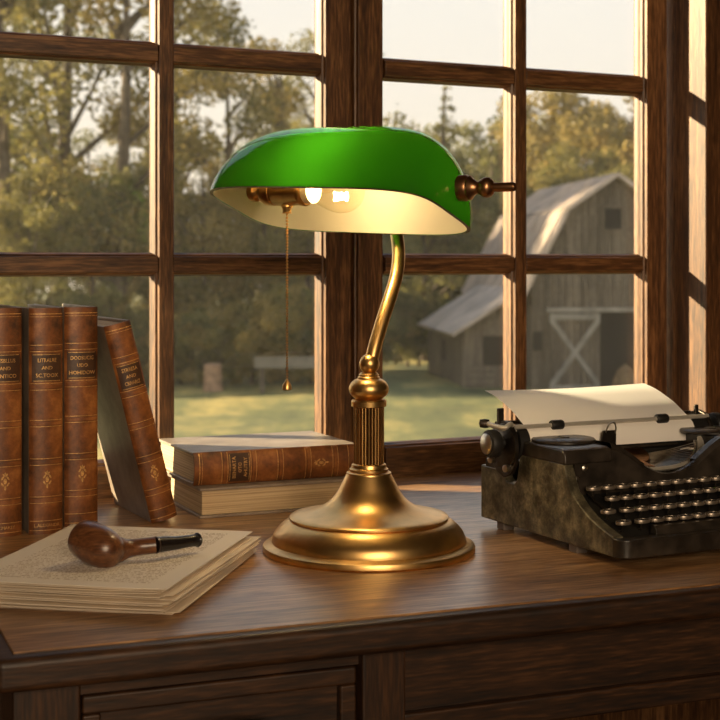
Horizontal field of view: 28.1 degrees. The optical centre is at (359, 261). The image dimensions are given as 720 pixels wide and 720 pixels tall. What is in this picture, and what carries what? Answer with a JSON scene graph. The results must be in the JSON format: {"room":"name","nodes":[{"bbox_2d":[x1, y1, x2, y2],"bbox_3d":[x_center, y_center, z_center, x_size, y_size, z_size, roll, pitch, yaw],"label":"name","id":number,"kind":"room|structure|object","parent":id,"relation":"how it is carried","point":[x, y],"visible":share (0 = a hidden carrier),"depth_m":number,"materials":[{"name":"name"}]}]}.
{"room":"office","nodes":[
{"label":"office","id":0,"kind":"room"},
{"bbox_2d":[561,0,719,719],"bbox_3d":[-0.001,-0.265,1.748,3.800,2.570,0.046,0,0,-26],"label":"wall","id":1,"kind":"structure","parent":0,"point":[707,709],"depth_m":1.93,"materials":[{"name":"brown wood"}]},
{"bbox_2d":[0,0,349,498],"bbox_3d":[-0.223,-0.117,1.629,0.467,0.765,0.027,0,0,-26],"label":"window","id":2,"kind":"structure","parent":1,"relation":"in","point":[329,64],"depth_m":1.62,"materials":[{"name":"brown wood"}]},
{"bbox_2d":[350,0,666,476],"bbox_3d":[0.198,-0.117,1.834,0.467,0.765,0.027,0,0,-26],"label":"window","id":3,"kind":"structure","parent":1,"relation":"in","point":[369,69],"depth_m":1.82,"materials":[{"name":"brown wood"}]},
{"bbox_2d":[675,0,719,414],"bbox_3d":[0.484,-0.180,1.923,0.110,0.880,0.065,0,0,-26],"label":"window frame","id":4,"kind":"structure","parent":1,"relation":"attached to","point":[697,22],"depth_m":1.89,"materials":[{"name":"brown wood"}]},
{"bbox_3d":[0.783,1.070,0.139,4.000,0.100,3.626,0,0,-26],"label":"floor","id":5,"kind":"structure","parent":0,"visible":0},
{"bbox_2d":[0,471,719,719],"bbox_3d":[0.357,0.640,1.563,1.563,0.760,0.720,0,0,-21],"label":"writing desk","id":6,"kind":"object","parent":5,"relation":"on","point":[527,626],"visible":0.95,"depth_m":1.10,"materials":[{"name":"brown wood"}]},
{"bbox_2d":[0,305,21,536],"bbox_3d":[-0.366,0.152,1.424,0.034,0.216,0.142,0,0,-26],"label":"book","id":7,"kind":"object","parent":6,"relation":"on","point":[10,317],"visible":1,"depth_m":1.36,"materials":[{"name":"brown leather"}]},
{"bbox_2d":[0,304,62,534],"bbox_3d":[-0.329,0.152,1.439,0.033,0.216,0.142,0,0,-26],"label":"book","id":8,"kind":"object","parent":6,"relation":"on","point":[42,326],"visible":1,"depth_m":1.38,"materials":[{"name":"brown leather"}]},
{"bbox_2d":[34,303,97,526],"bbox_3d":[-0.302,0.152,1.476,0.034,0.216,0.137,0,0,-26],"label":"book","id":9,"kind":"object","parent":6,"relation":"on","point":[80,345],"visible":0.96,"depth_m":1.42,"materials":[{"name":"brown leather"}]},
{"bbox_2d":[0,606,173,614],"bbox_3d":[-0.199,0.259,1.188,0.168,0.001,0.232,0,0,10],"label":"paper sheet","id":10,"kind":"object","parent":6,"relation":"on","point":[0,606],"visible":0.1,"depth_m":1.07,"materials":[{"name":"beige paper"}]},
{"bbox_2d":[166,550,256,612],"bbox_3d":[-0.195,0.258,1.188,0.168,0.001,0.232,0,0,10],"label":"paper sheet","id":11,"kind":"object","parent":10,"relation":"on","point":[190,599],"visible":0.19,"depth_m":1.12,"materials":[{"name":"beige paper"}]},
{"bbox_2d":[0,604,164,612],"bbox_3d":[-0.207,0.257,1.185,0.168,0.001,0.232,0,0,10],"label":"paper sheet","id":12,"kind":"object","parent":11,"relation":"on","point":[10,605],"visible":0.09,"depth_m":1.07,"materials":[{"name":"beige paper"}]},
{"bbox_2d":[184,548,257,598],"bbox_3d":[-0.199,0.256,1.190,0.168,0.001,0.232,0,0,13],"label":"paper sheet","id":13,"kind":"object","parent":12,"relation":"on","point":[255,548],"visible":0.14,"depth_m":1.21,"materials":[{"name":"beige paper"}]},
{"bbox_2d":[0,585,202,611],"bbox_3d":[-0.201,0.255,1.183,0.168,0.001,0.232,0,0,11],"label":"paper sheet","id":14,"kind":"object","parent":13,"relation":"on","point":[168,608],"visible":0.12,"depth_m":1.07,"materials":[{"name":"beige paper"}]},
{"bbox_2d":[0,548,254,610],"bbox_3d":[-0.200,0.254,1.180,0.168,0.001,0.232,0,0,12],"label":"paper sheet","id":15,"kind":"object","parent":14,"relation":"on","point":[14,601],"visible":0.16,"depth_m":1.07,"materials":[{"name":"beige paper"}]},
{"bbox_3d":[-0.204,0.253,1.190,0.168,0.001,0.232,0,0,11],"label":"paper sheet","id":16,"kind":"object","parent":15,"relation":"on","visible":0},
{"bbox_3d":[-0.205,0.252,1.189,0.168,0.001,0.232,0,0,13],"label":"paper sheet","id":17,"kind":"object","parent":16,"relation":"on","visible":0},
{"bbox_2d":[0,545,256,605],"bbox_3d":[-0.199,0.251,1.181,0.168,0.001,0.232,0,0,13],"label":"paper sheet","id":18,"kind":"object","parent":17,"relation":"on","point":[96,602],"visible":0.17,"depth_m":1.06,"materials":[{"name":"beige paper"}]},
{"bbox_2d":[0,543,258,603],"bbox_3d":[-0.196,0.250,1.182,0.168,0.002,0.232,0,0,12],"label":"paper sheet","id":19,"kind":"object","parent":18,"relation":"on","point":[120,600],"visible":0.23,"depth_m":1.07,"materials":[{"name":"beige paper"}]},
{"bbox_2d":[79,540,260,598],"bbox_3d":[-0.195,0.249,1.190,0.168,0.002,0.232,0,0,12],"label":"paper sheet","id":20,"kind":"object","parent":19,"relation":"on","point":[257,541],"visible":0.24,"depth_m":1.23,"materials":[{"name":"beige paper"}]},
{"bbox_2d":[0,540,256,600],"bbox_3d":[-0.195,0.248,1.186,0.168,0.002,0.232,0,0,11],"label":"paper sheet","id":21,"kind":"object","parent":20,"relation":"on","point":[180,594],"visible":0.14,"depth_m":1.08,"materials":[{"name":"beige paper"}]},
{"bbox_3d":[-0.205,0.247,1.191,0.168,0.002,0.232,0,0,11],"label":"paper sheet","id":22,"kind":"object","parent":21,"relation":"on","visible":0},
{"bbox_2d":[164,536,259,595],"bbox_3d":[-0.195,0.246,1.190,0.168,0.001,0.232,0,0,12],"label":"paper sheet","id":23,"kind":"object","parent":22,"relation":"on","point":[200,575],"visible":0.16,"depth_m":1.16,"materials":[{"name":"beige paper"}]},
{"bbox_2d":[0,538,252,597],"bbox_3d":[-0.203,0.245,1.181,0.168,0.001,0.232,0,0,13],"label":"paper sheet","id":24,"kind":"object","parent":23,"relation":"on","point":[243,541],"visible":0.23,"depth_m":1.08,"materials":[{"name":"beige paper"}]},
{"bbox_2d":[0,584,157,591],"bbox_3d":[-0.207,0.242,1.188,0.168,0.002,0.232,0,0,12],"label":"paper sheet","id":25,"kind":"object","parent":24,"relation":"on","point":[32,586],"visible":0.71,"depth_m":1.07,"materials":[{"name":"beige paper"}]},
{"bbox_2d":[0,525,166,589],"bbox_3d":[-0.203,0.241,1.185,0.168,0.002,0.232,0,0,11],"label":"paper sheet","id":26,"kind":"object","parent":25,"relation":"on","point":[69,525],"visible":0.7,"depth_m":1.07,"materials":[{"name":"beige paper"}]},
{"bbox_2d":[0,525,252,589],"bbox_3d":[-0.201,0.240,1.185,0.168,0.001,0.232,0,0,11],"label":"paper sheet","id":27,"kind":"object","parent":26,"relation":"on","point":[50,561],"visible":0.78,"depth_m":1.15,"materials":[{"name":"beige paper"}]},
{"bbox_2d":[68,520,201,567],"bbox_3d":[-0.183,0.224,1.165,0.106,0.036,0.047,0,0,-44],"label":"pipe","id":28,"kind":"object","parent":27,"relation":"on","point":[95,544],"visible":1,"depth_m":1.14,"materials":[{"name":"brown wood"}]},
{"bbox_2d":[68,520,124,567],"bbox_3d":[-0.208,0.224,1.141,0.045,0.036,0.033,0,0,33],"label":"bowl","id":29,"kind":"object","parent":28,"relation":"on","point":[95,544],"depth_m":1.13,"materials":[{"name":"brown wood"}]},
{"bbox_2d":[55,524,164,590],"bbox_3d":[-0.203,0.241,1.189,0.168,0.002,0.232,0,0,12],"label":"paper sheet","id":30,"kind":"object","parent":25,"relation":"on","point":[73,524],"visible":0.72,"depth_m":1.06,"materials":[{"name":"beige paper"}]},
{"bbox_2d":[0,548,228,593],"bbox_3d":[-0.206,0.243,1.183,0.168,0.002,0.232,0,0,11],"label":"paper sheet","id":31,"kind":"object","parent":24,"relation":"on","point":[1,587],"visible":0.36,"depth_m":1.07,"materials":[{"name":"beige paper"}]},
{"bbox_2d":[97,316,176,522],"bbox_3d":[-0.244,0.158,1.483,0.076,0.203,0.137,0,0,-26],"label":"book","id":32,"kind":"object","parent":6,"relation":"on","point":[127,433],"visible":0.99,"depth_m":1.43,"materials":[{"name":"brown leather"}]},
{"bbox_2d":[167,474,344,518],"bbox_3d":[-0.096,0.245,1.554,0.200,0.030,0.124,0,0,-24],"label":"book","id":33,"kind":"object","parent":6,"relation":"on","point":[278,496],"visible":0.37,"depth_m":1.49,"materials":[{"name":"beige leather"}]},
{"bbox_2d":[159,431,353,485],"bbox_3d":[-0.112,0.212,1.565,0.184,0.034,0.138,0,0,-24],"label":"book","id":34,"kind":"object","parent":33,"relation":"on","point":[241,458],"visible":0.95,"depth_m":1.51,"materials":[{"name":"brown leather"}]},
{"bbox_2d":[210,126,515,572],"bbox_3d":[-0.004,0.068,1.301,0.270,0.384,0.206,0,0,0],"label":"lamp","id":35,"kind":"object","parent":6,"relation":"on","point":[397,182],"visible":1,"depth_m":1.27,"materials":[{"name":"gold metal"}]},
{"bbox_2d":[246,188,320,213],"bbox_3d":[-0.071,-0.062,1.338,0.071,0.035,0.059,0,0,0],"label":"socket","id":36,"kind":"object","parent":35,"relation":"attached to","point":[286,198],"depth_m":1.33,"materials":[{"name":"gold metal"}]},
{"bbox_2d":[479,404,719,558],"bbox_3d":[0.266,0.200,1.367,0.282,0.121,0.232,0,0,-26],"label":"typewriter","id":37,"kind":"object","parent":6,"relation":"on","point":[638,500],"visible":0.98,"depth_m":1.32,"materials":[{"name":"paint"}]},
{"bbox_2d":[485,383,693,444],"bbox_3d":[0.230,0.152,1.434,0.194,0.050,0.085,0,0,-26],"label":"paper","id":38,"kind":"object","parent":37,"relation":"on","point":[537,406],"visible":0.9,"depth_m":1.42,"materials":[{"name":"white paper"}]},
{"bbox_2d":[644,447,681,471],"bbox_3d":[0.273,0.195,1.384,0.154,0.030,0.120,0,0,0],"label":"basket","id":39,"kind":"object","parent":37,"relation":"on","point":[656,459],"depth_m":1.40,"materials":[{"name":"metal"}]},
{"label":"outside","id":40,"kind":"structure","parent":0,"visible":0},
{"bbox_2d":[34,292,534,458],"bbox_3d":[0.000,3.708,93.000,180.000,0.396,180.000,0,0,0],"label":"ground","id":41,"kind":"structure","parent":40,"point":[420,405],"depth_m":37.08,"materials":[{"name":"green plant"}]},
{"bbox_2d":[0,288,37,305],"bbox_3d":[-10.471,2.252,41.963,2.946,3.046,4.132,0,0,-35],"label":"shrub","id":42,"kind":"object","parent":41,"relation":"on","point":[1,295],"visible":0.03,"depth_m":42.51,"materials":[{"name":"green plant"}]},
{"bbox_2d":[11,130,51,284],"bbox_3d":[-14.713,-1.033,61.643,5.447,9.610,4.582,0,0,-24],"label":"tree","id":43,"kind":"object","parent":41,"relation":"on","point":[19,130],"visible":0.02,"depth_m":61.98,"materials":[{"name":"green plant"}]},
{"bbox_2d":[18,288,64,305],"bbox_3d":[-9.758,2.269,43.914,4.086,3.012,2.913,0,0,36],"label":"shrub","id":44,"kind":"object","parent":41,"relation":"on","point":[50,298],"visible":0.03,"depth_m":43.00,"materials":[{"name":"green plant"}]},
{"bbox_2d":[0,171,100,306],"bbox_3d":[-10.018,0.495,42.803,4.006,6.552,3.797,0,0,29],"label":"tree","id":45,"kind":"object","parent":41,"relation":"on","point":[16,289],"visible":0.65,"depth_m":42.58,"materials":[{"name":"green plant"}]},
{"bbox_2d":[0,0,105,294],"bbox_3d":[-11.089,-4.150,43.655,6.562,15.849,6.165,0,0,2],"label":"tree","id":46,"kind":"object","parent":41,"relation":"on","point":[8,92],"visible":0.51,"depth_m":43.21,"materials":[{"name":"green plant"}]},
{"bbox_2d":[3,0,130,198],"bbox_3d":[-12.976,-4.751,50.314,9.664,17.050,8.128,0,0,26],"label":"tree","id":47,"kind":"object","parent":41,"relation":"on","point":[20,165],"visible":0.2,"depth_m":49.97,"materials":[{"name":"green plant"}]},
{"bbox_2d":[3,281,141,341],"bbox_3d":[-8.576,2.156,42.628,4.391,3.236,3.131,0,0,-9],"label":"shrub","id":48,"kind":"object","parent":41,"relation":"on","point":[77,298],"visible":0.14,"depth_m":42.25,"materials":[{"name":"green plant"}]},
{"bbox_2d":[14,161,148,317],"bbox_3d":[-8.469,0.284,45.198,4.042,6.975,4.264,0,0,36],"label":"tree","id":49,"kind":"object","parent":41,"relation":"on","point":[133,280],"visible":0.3,"depth_m":44.51,"materials":[{"name":"green plant"}]},
{"bbox_2d":[0,0,189,292],"bbox_3d":[-9.950,-4.364,47.597,7.759,16.274,9.225,0,0,40],"label":"tree","id":50,"kind":"object","parent":41,"relation":"on","point":[63,103],"visible":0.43,"depth_m":46.11,"materials":[{"name":"green plant"}]},
{"bbox_2d":[45,128,148,291],"bbox_3d":[-11.583,-0.878,59.884,5.271,9.300,4.434,0,0,35],"label":"tree","id":51,"kind":"object","parent":41,"relation":"on","point":[75,141],"visible":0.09,"depth_m":59.68,"materials":[{"name":"green plant"}]},
{"bbox_2d":[98,312,148,336],"bbox_3d":[-7.736,2.471,42.261,3.536,2.606,2.521,0,0,-9],"label":"shrub","id":52,"kind":"object","parent":41,"relation":"on","point":[144,326],"visible":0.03,"depth_m":42.92,"materials":[{"name":"green plant"}]},
{"bbox_2d":[36,0,242,316],"bbox_3d":[-7.190,-3.733,45.261,6.216,15.015,5.841,0,0,13],"label":"tree","id":53,"kind":"object","parent":41,"relation":"on","point":[121,28],"visible":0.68,"depth_m":44.92,"materials":[{"name":"green plant"}]},
{"bbox_2d":[107,300,189,380],"bbox_3d":[-6.314,2.441,43.572,2.579,2.666,3.617,0,0,43],"label":"shrub","id":54,"kind":"object","parent":41,"relation":"on","point":[128,313],"visible":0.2,"depth_m":43.09,"materials":[{"name":"green plant"}]},
{"bbox_2d":[93,172,214,316],"bbox_3d":[-6.537,0.390,46.202,4.135,6.763,3.920,0,0,30],"label":"tree","id":55,"kind":"object","parent":41,"relation":"on","point":[187,287],"visible":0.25,"depth_m":45.28,"materials":[{"name":"green plant"}]},
{"bbox_2d":[127,125,204,294],"bbox_3d":[-9.181,-1.399,63.726,4.024,10.344,4.282,0,0,19],"label":"tree","id":56,"kind":"object","parent":41,"relation":"on","point":[144,139],"visible":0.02,"depth_m":63.77,"materials":[{"name":"green plant"}]},
{"bbox_2d":[136,319,202,380],"bbox_3d":[-5.725,2.623,43.374,2.225,2.300,3.120,0,0,1],"label":"shrub","id":57,"kind":"object","parent":41,"relation":"on","point":[181,357],"visible":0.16,"depth_m":42.72,"materials":[{"name":"green plant"}]},
{"bbox_2d":[139,313,211,383],"bbox_3d":[-5.534,2.651,42.800,2.172,2.245,3.045,0,0,-21],"label":"shrub","id":58,"kind":"object","parent":41,"relation":"on","point":[182,372],"visible":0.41,"depth_m":42.42,"materials":[{"name":"green plant"}]},
{"bbox_2d":[96,0,255,280],"bbox_3d":[-6.680,-3.066,51.626,5.664,13.680,5.322,0,0,-16],"label":"tree","id":59,"kind":"object","parent":41,"relation":"on","point":[213,32],"visible":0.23,"depth_m":50.63,"materials":[{"name":"green plant"}]},
{"bbox_2d":[132,158,251,360],"bbox_3d":[-5.232,0.178,45.989,4.165,7.186,4.394,0,0,-13],"label":"tree","id":60,"kind":"object","parent":41,"relation":"on","point":[224,230],"visible":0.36,"depth_m":45.46,"materials":[{"name":"green plant"}]},
{"bbox_2d":[175,306,225,381],"bbox_3d":[-4.506,2.540,43.682,2.386,2.466,3.346,0,0,5],"label":"shrub","id":61,"kind":"object","parent":41,"relation":"on","point":[197,318],"visible":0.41,"depth_m":42.87,"materials":[{"name":"green plant"}]},
{"bbox_2d":[135,38,288,312],"bbox_3d":[-4.974,-1.949,50.144,5.587,11.443,6.520,0,0,8],"label":"tree","id":62,"kind":"object","parent":41,"relation":"on","point":[229,148],"visible":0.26,"depth_m":49.18,"materials":[{"name":"green plant"}]},
{"bbox_2d":[202,363,223,391],"bbox_3d":[-4.185,3.350,41.000,0.680,0.940,0.663,0,0,0],"label":"tree stump","id":63,"kind":"object","parent":41,"relation":"on","point":[212,382],"visible":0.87,"depth_m":40.78,"materials":[{"name":"brown wood"}]},
{"bbox_2d":[174,320,261,384],"bbox_3d":[-4.074,2.728,42.369,2.837,2.091,2.023,0,0,17],"label":"shrub","id":64,"kind":"object","parent":41,"relation":"on","point":[229,355],"visible":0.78,"depth_m":41.92,"materials":[{"name":"green plant"}]},
{"bbox_2d":[205,140,248,300],"bbox_3d":[-5.486,-0.878,65.648,5.271,9.300,4.434,0,0,-38],"label":"tree","id":65,"kind":"object","parent":41,"relation":"on","point":[237,144],"visible":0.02,"depth_m":64.83,"materials":[{"name":"green plant"}]},
{"bbox_2d":[226,320,276,380],"bbox_3d":[-2.892,2.500,43.740,2.464,2.547,3.455,0,0,44],"label":"shrub","id":66,"kind":"object","parent":41,"relation":"on","point":[257,373],"visible":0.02,"depth_m":42.93,"materials":[{"name":"green plant"}]},
{"bbox_2d":[203,293,304,383],"bbox_3d":[-2.943,2.316,42.871,2.821,2.916,3.956,0,0,-23],"label":"shrub","id":67,"kind":"object","parent":41,"relation":"on","point":[229,315],"visible":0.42,"depth_m":42.12,"materials":[{"name":"green plant"}]},
{"bbox_2d":[206,178,313,372],"bbox_3d":[-3.317,0.284,47.732,4.264,6.975,4.042,0,0,0],"label":"tree","id":68,"kind":"object","parent":41,"relation":"on","point":[273,234],"visible":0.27,"depth_m":47.09,"materials":[{"name":"green plant"}]},
{"bbox_2d":[210,35,312,292],"bbox_3d":[-3.047,-2.399,54.371,4.802,12.346,5.111,0,0,41],"label":"tree","id":69,"kind":"object","parent":41,"relation":"on","point":[287,105],"visible":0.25,"depth_m":54.00,"materials":[{"name":"green plant"}]},
{"bbox_2d":[236,282,313,382],"bbox_3d":[-1.426,2.183,42.824,3.079,3.183,4.318,0,0,43],"label":"shrub","id":70,"kind":"object","parent":41,"relation":"on","point":[279,295],"visible":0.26,"depth_m":42.03,"materials":[{"name":"green plant"}]},
{"bbox_2d":[245,115,312,290],"bbox_3d":[-2.895,-1.649,68.323,4.218,10.844,4.490,0,0,37],"label":"tree","id":71,"kind":"object","parent":41,"relation":"on","point":[301,124],"visible":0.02,"depth_m":67.33,"materials":[{"name":"green plant"}]},
{"bbox_2d":[248,283,313,383],"bbox_3d":[-1.757,2.188,42.048,3.070,3.174,4.306,0,0,-18],"label":"shrub","id":72,"kind":"object","parent":41,"relation":"on","point":[280,315],"visible":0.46,"depth_m":41.43,"materials":[{"name":"green plant"}]},
{"bbox_2d":[254,356,313,392],"bbox_3d":[-1.855,3.230,40.320,2.200,1.180,0.230,0,0,-3],"label":"fence rail","id":73,"kind":"object","parent":41,"relation":"on","point":[260,362],"visible":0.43,"depth_m":40.21,"materials":[{"name":"grey wood"}]},
{"bbox_2d":[255,228,313,293],"bbox_3d":[-1.659,0.284,50.262,4.264,6.975,4.042,0,0,6],"label":"tree","id":74,"kind":"object","parent":41,"relation":"on","point":[307,279],"visible":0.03,"depth_m":50.04,"materials":[{"name":"green plant"}]},
{"bbox_2d":[234,28,424,283],"bbox_3d":[-1.310,-2.892,58.332,7.556,13.330,6.355,0,0,14],"label":"tree","id":75,"kind":"object","parent":41,"relation":"on","point":[285,83],"visible":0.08,"depth_m":58.17,"materials":[{"name":"green plant"}]},
{"bbox_2d":[294,287,395,353],"bbox_3d":[-0.573,2.256,43.198,4.120,3.037,2.938,0,0,-44],"label":"shrub","id":76,"kind":"object","parent":41,"relation":"on","point":[306,334],"visible":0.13,"depth_m":41.99,"materials":[{"name":"green plant"}]},
{"bbox_2d":[292,121,421,280],"bbox_3d":[0.022,-0.720,52.847,5.206,8.982,5.492,0,0,15],"label":"tree","id":77,"kind":"object","parent":41,"relation":"on","point":[312,122],"visible":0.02,"depth_m":52.50,"materials":[{"name":"green plant"}]},
{"bbox_2d":[384,103,405,350],"bbox_3d":[1.677,-1.454,60.106,4.360,10.454,4.372,0,0,-36],"label":"tree","id":78,"kind":"object","parent":41,"relation":"on","point":[396,113],"visible":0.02,"depth_m":59.98,"materials":[{"name":"green plant"}]},
{"bbox_2d":[383,316,412,363],"bbox_3d":[0.078,2.599,49.783,3.185,2.348,2.271,0,0,26],"label":"shrub","id":79,"kind":"object","parent":41,"relation":"on","point":[400,318],"visible":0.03,"depth_m":49.73,"materials":[{"name":"green plant"}]},
{"bbox_2d":[383,321,421,363],"bbox_3d":[0.700,2.725,50.066,2.844,2.096,2.028,0,0,8],"label":"shrub","id":80,"kind":"object","parent":41,"relation":"on","point":[413,332],"visible":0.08,"depth_m":50.22,"materials":[{"name":"green plant"}]},
{"bbox_2d":[383,234,423,359],"bbox_3d":[0.520,1.129,47.809,3.231,5.284,3.062,0,0,12],"label":"tree","id":81,"kind":"object","parent":41,"relation":"on","point":[408,245],"visible":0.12,"depth_m":47.98,"materials":[{"name":"green plant"}]},
{"bbox_2d":[389,290,452,366],"bbox_3d":[2.088,2.275,51.807,4.069,3.000,2.902,0,0,-42],"label":"shrub","id":82,"kind":"object","parent":41,"relation":"on","point":[401,344],"visible":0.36,"depth_m":51.29,"materials":[{"name":"green plant"}]},
{"bbox_2d":[393,292,448,366],"bbox_3d":[2.273,2.421,52.258,2.617,2.706,3.670,0,0,-42],"label":"shrub","id":83,"kind":"object","parent":41,"relation":"on","point":[439,303],"visible":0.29,"depth_m":51.45,"materials":[{"name":"green plant"}]},
{"bbox_2d":[411,122,456,246],"bbox_3d":[1.919,-1.512,70.413,6.461,10.568,6.124,0,0,-14],"label":"tree","id":84,"kind":"object","parent":41,"relation":"on","point":[428,131],"visible":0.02,"depth_m":69.25,"materials":[{"name":"green plant"}]},
{"bbox_2d":[385,153,488,360],"bbox_3d":[2.619,-0.191,55.278,4.846,7.926,4.593,0,0,15],"label":"tree","id":85,"kind":"object","parent":41,"relation":"on","point":[423,286],"visible":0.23,"depth_m":54.58,"materials":[{"name":"green plant"}]},
{"bbox_2d":[400,85,485,301],"bbox_3d":[3.483,-1.751,56.112,4.608,11.048,4.621,0,0,-36],"label":"tree","id":86,"kind":"object","parent":41,"relation":"on","point":[436,243],"visible":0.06,"depth_m":55.81,"materials":[{"name":"green plant"}]},
{"bbox_2d":[430,168,534,293],"bbox_3d":[4.576,-0.350,57.770,4.777,8.243,5.040,0,0,35],"label":"tree","id":87,"kind":"object","parent":41,"relation":"on","point":[479,200],"visible":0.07,"depth_m":57.05,"materials":[{"name":"green plant"}]},
{"bbox_2d":[478,118,502,250],"bbox_3d":[5.706,-1.217,61.920,4.174,9.978,4.162,0,0,-41],"label":"tree","id":88,"kind":"object","parent":41,"relation":"on","point":[493,170],"visible":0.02,"depth_m":61.97,"materials":[{"name":"green plant"}]},
{"bbox_2d":[449,111,532,208],"bbox_3d":[7.567,-2.040,76.325,7.423,11.624,7.391,0,0,26],"label":"tree","id":89,"kind":"object","parent":41,"relation":"on","point":[466,133],"visible":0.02,"depth_m":74.88,"materials":[{"name":"green plant"}]},
{"bbox_2d":[466,114,582,226],"bbox_3d":[8.065,-1.935,72.100,6.614,11.413,6.978,0,0,2],"label":"tree","id":90,"kind":"object","parent":41,"relation":"on","point":[499,156],"visible":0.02,"depth_m":69.83,"materials":[{"name":"green plant"}]},
{"bbox_2d":[417,172,633,388],"bbox_3d":[5.931,0.586,45.241,7.534,6.269,10.230,0,0,-6],"label":"barn","id":91,"kind":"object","parent":41,"relation":"on","point":[580,327],"visible":0.54,"depth_m":41.10,"materials":[{"name":"grey wood"}]},
{"bbox_2d":[488,91,633,194],"bbox_3d":[9.923,-2.357,68.029,7.104,12.258,7.495,0,0,-14],"label":"tree","id":92,"kind":"object","parent":41,"relation":"on","point":[534,129],"visible":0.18,"depth_m":66.81,"materials":[{"name":"green plant"}]},
{"bbox_2d":[530,141,633,189],"bbox_3d":[9.138,-0.720,59.740,5.492,8.982,5.206,0,0,32],"label":"tree","id":93,"kind":"object","parent":41,"relation":"on","point":[560,179],"visible":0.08,"depth_m":60.26,"materials":[{"name":"green plant"}]},
{"bbox_2d":[531,92,633,193],"bbox_3d":[11.460,-2.199,65.533,7.301,11.942,6.921,0,0,-11],"label":"tree","id":94,"kind":"object","parent":41,"relation":"on","point":[623,142],"visible":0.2,"depth_m":64.82,"materials":[{"name":"green plant"}]},
{"bbox_2d":[580,96,633,171],"bbox_3d":[14.582,-2.568,70.433,7.754,12.681,7.349,0,0,18],"label":"tree","id":95,"kind":"object","parent":41,"relation":"on","point":[628,101],"visible":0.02,"depth_m":68.30,"materials":[{"name":"green plant"}]},
{"bbox_2d":[610,156,633,175],"bbox_3d":[11.774,-0.456,61.826,4.900,8.454,5.169,0,0,-42],"label":"tree","id":96,"kind":"object","parent":41,"relation":"on","point":[619,164],"visible":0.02,"depth_m":63.04,"materials":[{"name":"green plant"}]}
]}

